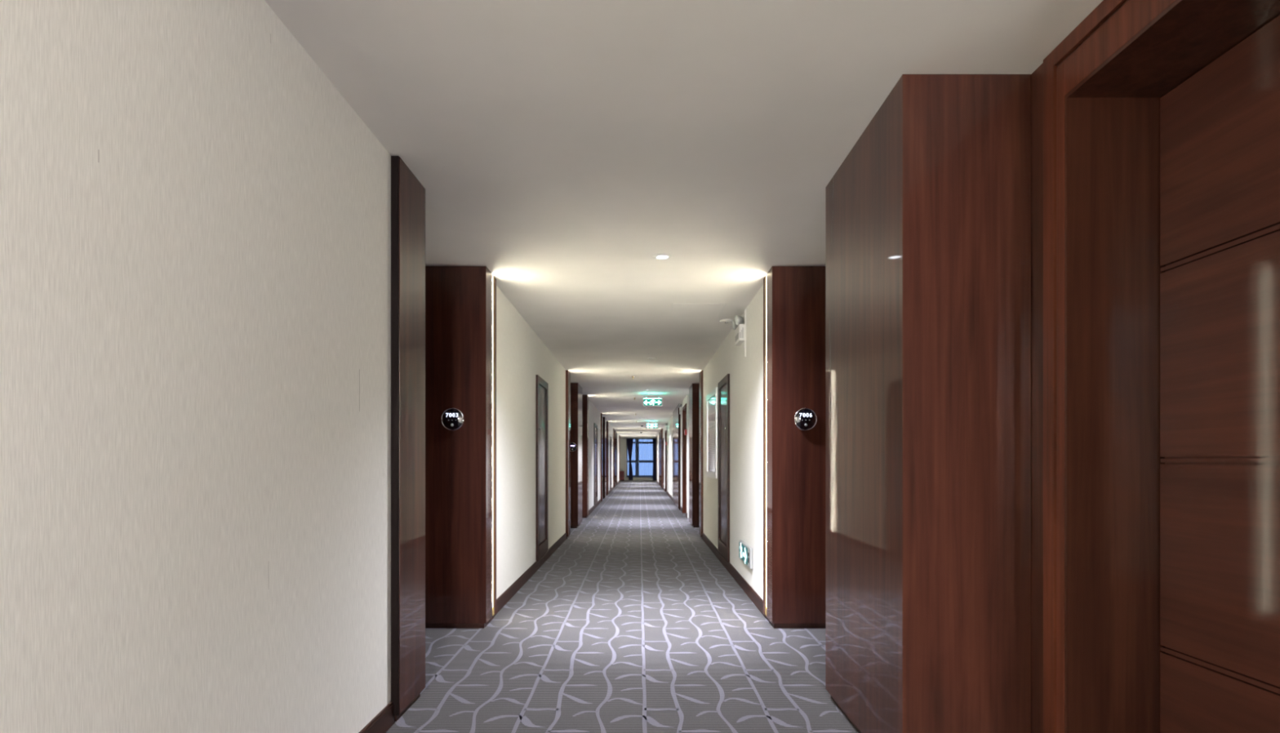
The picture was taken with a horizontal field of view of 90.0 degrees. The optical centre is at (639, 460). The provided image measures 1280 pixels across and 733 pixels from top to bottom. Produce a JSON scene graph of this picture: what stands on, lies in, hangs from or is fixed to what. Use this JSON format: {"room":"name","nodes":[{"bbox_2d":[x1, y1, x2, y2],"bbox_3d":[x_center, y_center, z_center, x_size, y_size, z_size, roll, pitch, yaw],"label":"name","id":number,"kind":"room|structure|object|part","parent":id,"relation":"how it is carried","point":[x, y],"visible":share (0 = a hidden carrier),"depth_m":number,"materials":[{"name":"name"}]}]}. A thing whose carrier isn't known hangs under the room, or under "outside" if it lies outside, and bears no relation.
{"room":"hotel corridor","nodes":[
{"label":"hotel corridor","id":0,"kind":"room"},
{"bbox_2d":[0,0,618,732],"bbox_3d":[-1.502,-0.090,14.750,0.895,2.410,43.500,0,0,0],"label":"wall","id":1,"kind":"structure","parent":0,"point":[195,219],"depth_m":1.53,"materials":[{"name":"beige paint"}]},
{"bbox_2d":[391,155,425,720],"bbox_3d":[-1.244,-0.090,2.881,0.448,2.408,0.336,0,0,0],"label":"pier","id":2,"kind":"object","parent":1,"relation":"attached to","point":[407,193],"visible":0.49,"depth_m":2.80,"materials":[{"name":"brown wood"}]},
{"bbox_2d":[425,266,496,628],"bbox_3d":[-1.244,-0.090,4.405,0.448,2.408,0.307,0,0,0],"label":"pier","id":3,"kind":"object","parent":1,"relation":"attached to","point":[460,301],"visible":0.96,"depth_m":4.25,"materials":[{"name":"brown wood"}]},
{"bbox_2d":[440,408,464,431],"bbox_3d":[-1.240,-0.276,4.240,0.152,0.152,0.018,0,0,0],"label":"number plate","id":4,"kind":"object","parent":3,"relation":"attached to","point":[451,419],"visible":1,"depth_m":4.24,"materials":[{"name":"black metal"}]},
{"bbox_3d":[-1.050,-0.107,4.529,0.059,2.373,0.058,0,0,0],"label":"edge trim","id":5,"kind":"part","parent":3,"relation":"part of","materials":[{"name":"brown wood"}]},
{"bbox_2d":[358,480,619,732],"bbox_3d":[-1.091,1.067,14.300,0.098,0.095,42.600,0,0,0],"label":"baseboard","id":6,"kind":"structure","parent":1,"relation":"attached to","point":[384,720],"depth_m":4.98,"materials":[{"name":"brown wood"}]},
{"bbox_2d":[535,374,548,560],"bbox_3d":[-1.039,0.070,6.870,0.030,1.890,0.740,0,0,0],"label":"door","id":7,"kind":"structure","parent":1,"relation":"in","point":[541,385],"depth_m":6.84,"materials":[{"name":"brown wood"}]},
{"bbox_2d":[565,369,570,538],"bbox_3d":[-1.244,-0.090,9.285,0.448,2.408,0.327,0,0,0],"label":"pier","id":8,"kind":"object","parent":1,"relation":"attached to","point":[567,373],"visible":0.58,"depth_m":9.13,"materials":[{"name":"brown wood"}]},
{"bbox_3d":[-1.050,-0.107,9.152,0.059,2.373,0.060,0,0,0],"label":"edge trim","id":9,"kind":"part","parent":8,"relation":"part of","materials":[{"name":"brown wood"}]},
{"bbox_3d":[-1.051,-0.107,9.231,0.056,2.373,0.062,0,0,0],"label":"trim","id":10,"kind":"part","parent":8,"relation":"part of","materials":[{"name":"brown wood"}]},
{"bbox_3d":[-1.244,-0.107,9.285,0.448,2.373,0.327,0,0,0],"label":"wood panel","id":11,"kind":"part","parent":8,"relation":"part of","materials":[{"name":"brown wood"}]},
{"bbox_2d":[570,382,582,528],"bbox_3d":[-1.244,-0.090,11.000,0.448,2.408,0.797,0,0,0],"label":"pier","id":12,"kind":"object","parent":1,"relation":"attached to","point":[575,388],"visible":0.44,"depth_m":10.60,"materials":[{"name":"brown wood"}]},
{"bbox_2d":[570,442,577,451],"bbox_3d":[-1.115,-0.230,10.590,0.152,0.152,0.018,0,0,0],"label":"number plate","id":13,"kind":"object","parent":12,"relation":"attached to","point":[573,446],"visible":0.71,"depth_m":10.58,"materials":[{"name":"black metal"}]},
{"bbox_2d":[582,394,588,517],"bbox_3d":[-1.244,-0.090,12.655,0.448,2.408,0.307,0,0,0],"label":"pier","id":14,"kind":"object","parent":1,"relation":"attached to","point":[584,397],"visible":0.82,"depth_m":12.50,"materials":[{"name":"brown wood"}]},
{"bbox_2d":[594,422,597,505],"bbox_3d":[-1.039,0.070,15.250,0.030,1.890,1.000,0,0,0],"label":"door","id":15,"kind":"structure","parent":1,"relation":"in","point":[595,424],"depth_m":15.19,"materials":[{"name":"brown wood"}]},
{"bbox_2d":[600,413,602,502],"bbox_3d":[-1.244,-0.090,17.465,0.448,2.408,0.327,0,0,0],"label":"pier","id":16,"kind":"object","parent":1,"relation":"attached to","point":[601,413],"visible":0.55,"depth_m":17.31,"materials":[{"name":"brown wood"}]},
{"bbox_3d":[-1.050,-0.107,17.331,0.059,2.373,0.060,0,0,0],"label":"edge trim","id":17,"kind":"part","parent":16,"relation":"part of","materials":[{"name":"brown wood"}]},
{"bbox_3d":[-1.051,-0.107,17.411,0.056,2.373,0.062,0,0,0],"label":"trim","id":18,"kind":"part","parent":16,"relation":"part of","materials":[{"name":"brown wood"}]},
{"bbox_2d":[602,417,606,498],"bbox_3d":[-1.244,-0.090,19.200,0.448,2.408,0.797,0,0,0],"label":"pier","id":19,"kind":"object","parent":1,"relation":"attached to","point":[604,420],"visible":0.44,"depth_m":18.80,"materials":[{"name":"brown wood"}]},
{"bbox_2d":[606,421,608,495],"bbox_3d":[-1.244,-0.090,20.855,0.448,2.408,0.307,0,0,0],"label":"pier","id":20,"kind":"object","parent":1,"relation":"attached to","point":[606,421],"visible":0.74,"depth_m":20.70,"materials":[{"name":"brown wood"}]},
{"bbox_2d":[609,436,611,489],"bbox_3d":[-1.039,0.070,23.200,0.030,1.890,0.800,0,0,0],"label":"door","id":21,"kind":"structure","parent":1,"relation":"in","point":[610,437],"depth_m":22.80,"materials":[{"name":"brown wood"}]},
{"bbox_2d":[613,428,613,488],"bbox_3d":[-1.244,-0.090,25.595,0.448,2.408,0.307,0,0,0],"label":"pier","id":22,"kind":"object","parent":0,"point":[613,428],"visible":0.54,"depth_m":25.44,"materials":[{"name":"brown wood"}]},
{"bbox_2d":[616,432,617,485],"bbox_3d":[-1.244,-0.090,29.055,0.448,2.408,0.307,0,0,0],"label":"pier","id":23,"kind":"object","parent":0,"point":[616,433],"visible":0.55,"depth_m":28.90,"materials":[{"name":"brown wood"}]},
{"bbox_2d":[618,435,619,480],"bbox_3d":[-1.244,-0.090,32.875,0.448,2.408,0.307,0,0,0],"label":"pier","id":24,"kind":"object","parent":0,"point":[619,436],"visible":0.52,"depth_m":32.72,"materials":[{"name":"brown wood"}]},
{"bbox_2d":[385,480,859,732],"bbox_3d":[0.013,1.115,14.932,4.026,0.001,43.864,0,0,0],"label":"floor","id":25,"kind":"structure","parent":0,"point":[633,624],"depth_m":3.72,"materials":[{"name":"grey carpet"}]},
{"bbox_2d":[613,430,616,487],"bbox_3d":[-1.244,-0.090,27.400,0.448,2.408,0.797,0,0,0],"label":"pier","id":26,"kind":"object","parent":25,"relation":"on","point":[615,431],"visible":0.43,"depth_m":27.00,"materials":[{"name":"brown wood"}]},
{"bbox_2d":[619,471,624,480],"bbox_3d":[-0.990,0.842,35.986,0.280,0.544,0.609,0,0,0],"label":"base cabinet","id":27,"kind":"object","parent":25,"relation":"on","point":[621,473],"visible":0.89,"depth_m":35.71,"materials":[{"name":"red paint"}]},
{"bbox_3d":[-0.993,0.835,35.712,0.235,0.440,0.014,0,0,0],"label":"door","id":28,"kind":"part","parent":27,"relation":"part of","materials":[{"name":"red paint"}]},
{"bbox_2d":[659,430,661,487],"bbox_3d":[1.095,-0.090,27.450,0.430,2.408,0.697,0,0,0],"label":"pier","id":29,"kind":"object","parent":25,"relation":"on","point":[660,430],"visible":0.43,"depth_m":27.10,"materials":[{"name":"brown wood"}]},
{"bbox_2d":[661,428,662,488],"bbox_3d":[1.095,-0.090,25.750,0.430,2.408,0.297,0,0,0],"label":"pier","id":30,"kind":"object","parent":25,"relation":"on","point":[661,428],"visible":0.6,"depth_m":25.60,"materials":[{"name":"brown wood"}]},
{"bbox_2d":[688,383,699,527],"bbox_3d":[1.095,-0.090,11.050,0.430,2.408,0.697,0,0,0],"label":"pier","id":31,"kind":"object","parent":25,"relation":"on","point":[694,390],"visible":0.44,"depth_m":10.70,"materials":[{"name":"brown wood"}]},
{"bbox_2d":[699,369,702,537],"bbox_3d":[1.095,-0.090,9.285,0.430,2.408,0.327,0,0,0],"label":"pier","id":32,"kind":"object","parent":25,"relation":"on","point":[701,371],"visible":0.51,"depth_m":9.17,"materials":[{"name":"brown wood"}]},
{"bbox_3d":[1.095,-0.107,9.285,0.430,2.373,0.327,0,0,0],"label":"wood panel","id":33,"kind":"part","parent":32,"relation":"part of","materials":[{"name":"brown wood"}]},
{"bbox_3d":[0.911,-0.107,9.231,0.056,2.373,0.062,0,0,0],"label":"trim","id":34,"kind":"part","parent":32,"relation":"part of","materials":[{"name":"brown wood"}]},
{"bbox_3d":[0.909,-0.107,9.152,0.059,2.373,0.060,0,0,0],"label":"edge trim","id":35,"kind":"part","parent":32,"relation":"part of","materials":[{"name":"brown wood"}]},
{"bbox_2d":[763,266,825,628],"bbox_3d":[1.095,-0.090,4.405,0.430,2.408,0.307,0,0,0],"label":"pier","id":36,"kind":"object","parent":25,"relation":"on","point":[794,296],"visible":0.94,"depth_m":4.25,"materials":[{"name":"brown wood"}]},
{"bbox_3d":[0.909,-0.107,4.529,0.059,2.373,0.058,0,0,0],"label":"edge trim","id":37,"kind":"part","parent":36,"relation":"part of","materials":[{"name":"brown wood"}]},
{"bbox_2d":[794,408,817,431],"bbox_3d":[1.100,-0.276,4.240,0.152,0.152,0.018,0,0,0],"label":"number plate","id":38,"kind":"object","parent":36,"relation":"attached to","point":[805,419],"visible":1,"depth_m":4.24,"materials":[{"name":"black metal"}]},
{"bbox_2d":[825,74,1031,732],"bbox_3d":[1.095,-0.090,2.585,0.430,2.408,0.887,0,0,0],"label":"pier","id":39,"kind":"object","parent":25,"relation":"on","point":[928,213],"visible":1,"depth_m":2.14,"materials":[{"name":"brown wood"}]},
{"bbox_2d":[619,438,656,480],"bbox_3d":[0.000,-0.090,36.575,4.000,2.410,0.150,0,0,0],"label":"wall","id":40,"kind":"structure","parent":0,"point":[623,442],"depth_m":36.50,"materials":[{"name":"beige paint"}]},
{"bbox_2d":[626,438,653,477],"bbox_3d":[0.085,-0.170,36.535,1.710,2.200,0.130,0,0,0],"label":"window","id":41,"kind":"structure","parent":40,"relation":"in","point":[633,438],"depth_m":36.54,"materials":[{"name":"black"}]},
{"bbox_2d":[656,435,657,481],"bbox_3d":[1.095,-0.090,32.875,0.430,2.408,0.307,0,0,0],"label":"pier","id":42,"kind":"object","parent":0,"point":[656,436],"visible":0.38,"depth_m":32.90,"materials":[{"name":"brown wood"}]},
{"bbox_2d":[658,432,659,484],"bbox_3d":[1.095,-0.090,29.055,0.430,2.408,0.307,0,0,0],"label":"pier","id":43,"kind":"object","parent":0,"point":[659,433],"visible":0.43,"depth_m":28.90,"materials":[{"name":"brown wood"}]},
{"bbox_2d":[264,0,1102,438],"bbox_3d":[0.000,-1.345,14.850,4.000,0.100,43.700,0,0,0],"label":"ceiling","id":44,"kind":"structure","parent":0,"point":[556,148],"depth_m":2.47,"materials":[{"name":"paint"}]},
{"bbox_2d":[626,438,633,479],"bbox_3d":[-0.545,-0.085,36.330,0.354,2.360,0.064,0,0,0],"label":"curtain","id":45,"kind":"object","parent":44,"relation":"hanging from","point":[629,441],"visible":1,"depth_m":36.32,"materials":[{"name":"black fabric"}]},
{"bbox_2d":[626,439,653,475],"bbox_3d":[0.100,-0.200,36.435,1.642,2.090,0.028,0,0,0],"label":"sheer curtain","id":46,"kind":"object","parent":44,"relation":"hanging from","point":[642,460],"visible":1,"depth_m":36.43,"materials":[{"name":"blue fabric"}]},
{"bbox_2d":[646,423,657,428],"bbox_3d":[0.400,-1.173,20.713,0.360,0.242,0.036,0,0,0],"label":"exit sign","id":47,"kind":"object","parent":44,"relation":"hanging from","point":[648,425],"visible":1,"depth_m":20.70,"materials":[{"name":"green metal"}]},
{"bbox_2d":[643,398,662,405],"bbox_3d":[0.249,-1.173,12.263,0.360,0.242,0.036,0,0,0],"label":"exit sign","id":48,"kind":"object","parent":44,"relation":"hanging from","point":[646,402],"visible":1,"depth_m":12.25,"materials":[{"name":"green plastic"}]},
{"bbox_2d":[652,438,656,479],"bbox_3d":[0.835,-0.085,36.330,0.194,2.360,0.054,0,0,0],"label":"curtain","id":49,"kind":"object","parent":44,"relation":"hanging from","point":[653,439],"visible":1,"depth_m":36.31,"materials":[{"name":"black fabric"}]},
{"bbox_2d":[653,253,671,260],"bbox_3d":[0.144,-1.289,4.050,0.120,0.010,0.120,0,0,0],"label":"recessed light","id":50,"kind":"object","parent":44,"relation":"in","point":[662,256],"visible":1,"depth_m":4.04,"materials":[{"name":"white plastic"}]},
{"bbox_2d":[669,303,725,317],"bbox_3d":[0.490,-1.293,5.505,0.444,0.003,0.494,0,0,0],"label":"access panel","id":51,"kind":"object","parent":44,"relation":"attached to","point":[679,310],"visible":1,"depth_m":5.50,"materials":[{"name":"paint"}]},
{"bbox_2d":[720,319,733,323],"bbox_3d":[0.800,-1.281,5.900,0.124,0.028,0.124,0,0,0],"label":"ceiling sensor","id":52,"kind":"object","parent":44,"relation":"attached to","point":[722,321],"visible":0.94,"depth_m":5.86,"materials":[{"name":"white plastic"}]},
{"bbox_2d":[657,0,1279,732],"bbox_3d":[1.427,-0.090,14.750,1.045,2.410,43.500,0,0,0],"label":"wall","id":53,"kind":"structure","parent":0,"point":[746,373],"depth_m":4.89,"materials":[{"name":"beige paint"}]},
{"bbox_2d":[662,437,664,487],"bbox_3d":[0.914,0.070,24.700,0.030,1.890,0.800,0,0,0],"label":"door","id":54,"kind":"structure","parent":53,"relation":"in","point":[664,437],"depth_m":24.30,"materials":[{"name":"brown wood"}]},
{"bbox_2d":[664,430,666,493],"bbox_3d":[0.983,0.017,22.500,0.134,2.193,1.410,0,0,0],"label":"door","id":55,"kind":"structure","parent":53,"relation":"in","point":[665,431],"depth_m":23.14,"materials":[{"name":"brown wood"}]},
{"bbox_2d":[672,404,680,510],"bbox_3d":[0.904,-0.090,15.750,0.048,2.408,2.400,0,0,0],"label":"wood wall panel","id":56,"kind":"object","parent":53,"relation":"attached to","point":[676,415],"visible":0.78,"depth_m":15.01,"materials":[{"name":"brown wood"}]},
{"bbox_2d":[678,403,682,416],"bbox_3d":[0.886,-1.088,13.963,0.086,0.406,0.295,0,0,0],"label":"emergency light","id":57,"kind":"object","parent":53,"relation":"attached to","point":[680,406],"visible":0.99,"depth_m":13.86,"materials":[{"name":"white plastic"}]},
{"bbox_2d":[682,403,686,513],"bbox_3d":[0.983,-0.013,13.190,0.134,2.253,1.050,0,0,0],"label":"door","id":58,"kind":"structure","parent":53,"relation":"in","point":[684,408],"depth_m":13.65,"materials":[{"name":"brown wood"}]},
{"bbox_2d":[657,480,764,617],"bbox_3d":[1.146,1.067,14.750,0.508,0.095,43.500,0,0,0],"label":"baseboard","id":59,"kind":"structure","parent":53,"relation":"attached to","point":[748,589],"depth_m":5.88,"materials":[{"name":"brown wood"}]},
{"bbox_2d":[706,386,717,478],"bbox_3d":[0.893,-0.325,7.930,0.022,1.060,1.060,0,0,0],"label":"framed mirror","id":60,"kind":"object","parent":53,"relation":"attached to","point":[712,397],"depth_m":7.86,"materials":[{"name":"silver metal"}]},
{"bbox_2d":[707,411,715,467],"bbox_3d":[0.891,-0.254,7.930,0.001,0.662,0.820,0,0,0],"label":"print","id":61,"kind":"object","parent":60,"relation":"attached to","point":[711,415],"depth_m":7.95,"materials":[{"name":"grey"}]},
{"bbox_2d":[717,373,729,562],"bbox_3d":[0.889,0.070,6.820,0.030,1.890,0.800,0,0,0],"label":"door","id":62,"kind":"structure","parent":53,"relation":"in","point":[723,386],"depth_m":6.81,"materials":[{"name":"brown wood"}]},
{"bbox_2d":[731,308,746,356],"bbox_3d":[0.861,-1.088,5.583,0.086,0.406,0.295,0,0,0],"label":"emergency light","id":63,"kind":"object","parent":53,"relation":"attached to","point":[740,329],"visible":1,"depth_m":5.48,"materials":[{"name":"white plastic"}]},
{"bbox_3d":[0.832,-1.207,5.512,0.026,0.083,0.085,0,0,-8],"label":"lamp glass","id":64,"kind":"part","parent":63,"relation":"part of","materials":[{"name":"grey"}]},
{"bbox_3d":[0.854,-1.095,5.577,0.030,0.090,0.225,0,0,-9],"label":"control panel","id":65,"kind":"part","parent":63,"relation":"part of","materials":[{"name":"grey plastic"}]},
{"bbox_2d":[738,539,752,568],"bbox_3d":[0.891,0.782,5.400,0.025,0.166,0.560,0,0,0],"label":"exit sign","id":66,"kind":"object","parent":53,"relation":"attached to","point":[745,552],"visible":1,"depth_m":5.30,"materials":[{"name":"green plastic"}]},
{"bbox_3d":[0.882,0.782,5.450,0.003,0.134,0.430,0,0,0],"label":"dark panel","id":67,"kind":"part","parent":66,"relation":"part of","materials":[{"name":"teal"}]},
{"bbox_2d":[1043,0,1279,732],"bbox_3d":[1.464,-0.089,1.500,0.327,2.405,1.126,0,0,0],"label":"door","id":68,"kind":"structure","parent":53,"relation":"in","point":[1143,365],"depth_m":1.89,"materials":[{"name":"brown wood"}]},
{"bbox_3d":[1.306,-0.089,1.500,0.012,2.405,1.126,0,0,0],"label":"casing","id":69,"kind":"part","parent":68,"relation":"part of","materials":[{"name":"brown wood"}]}
]}

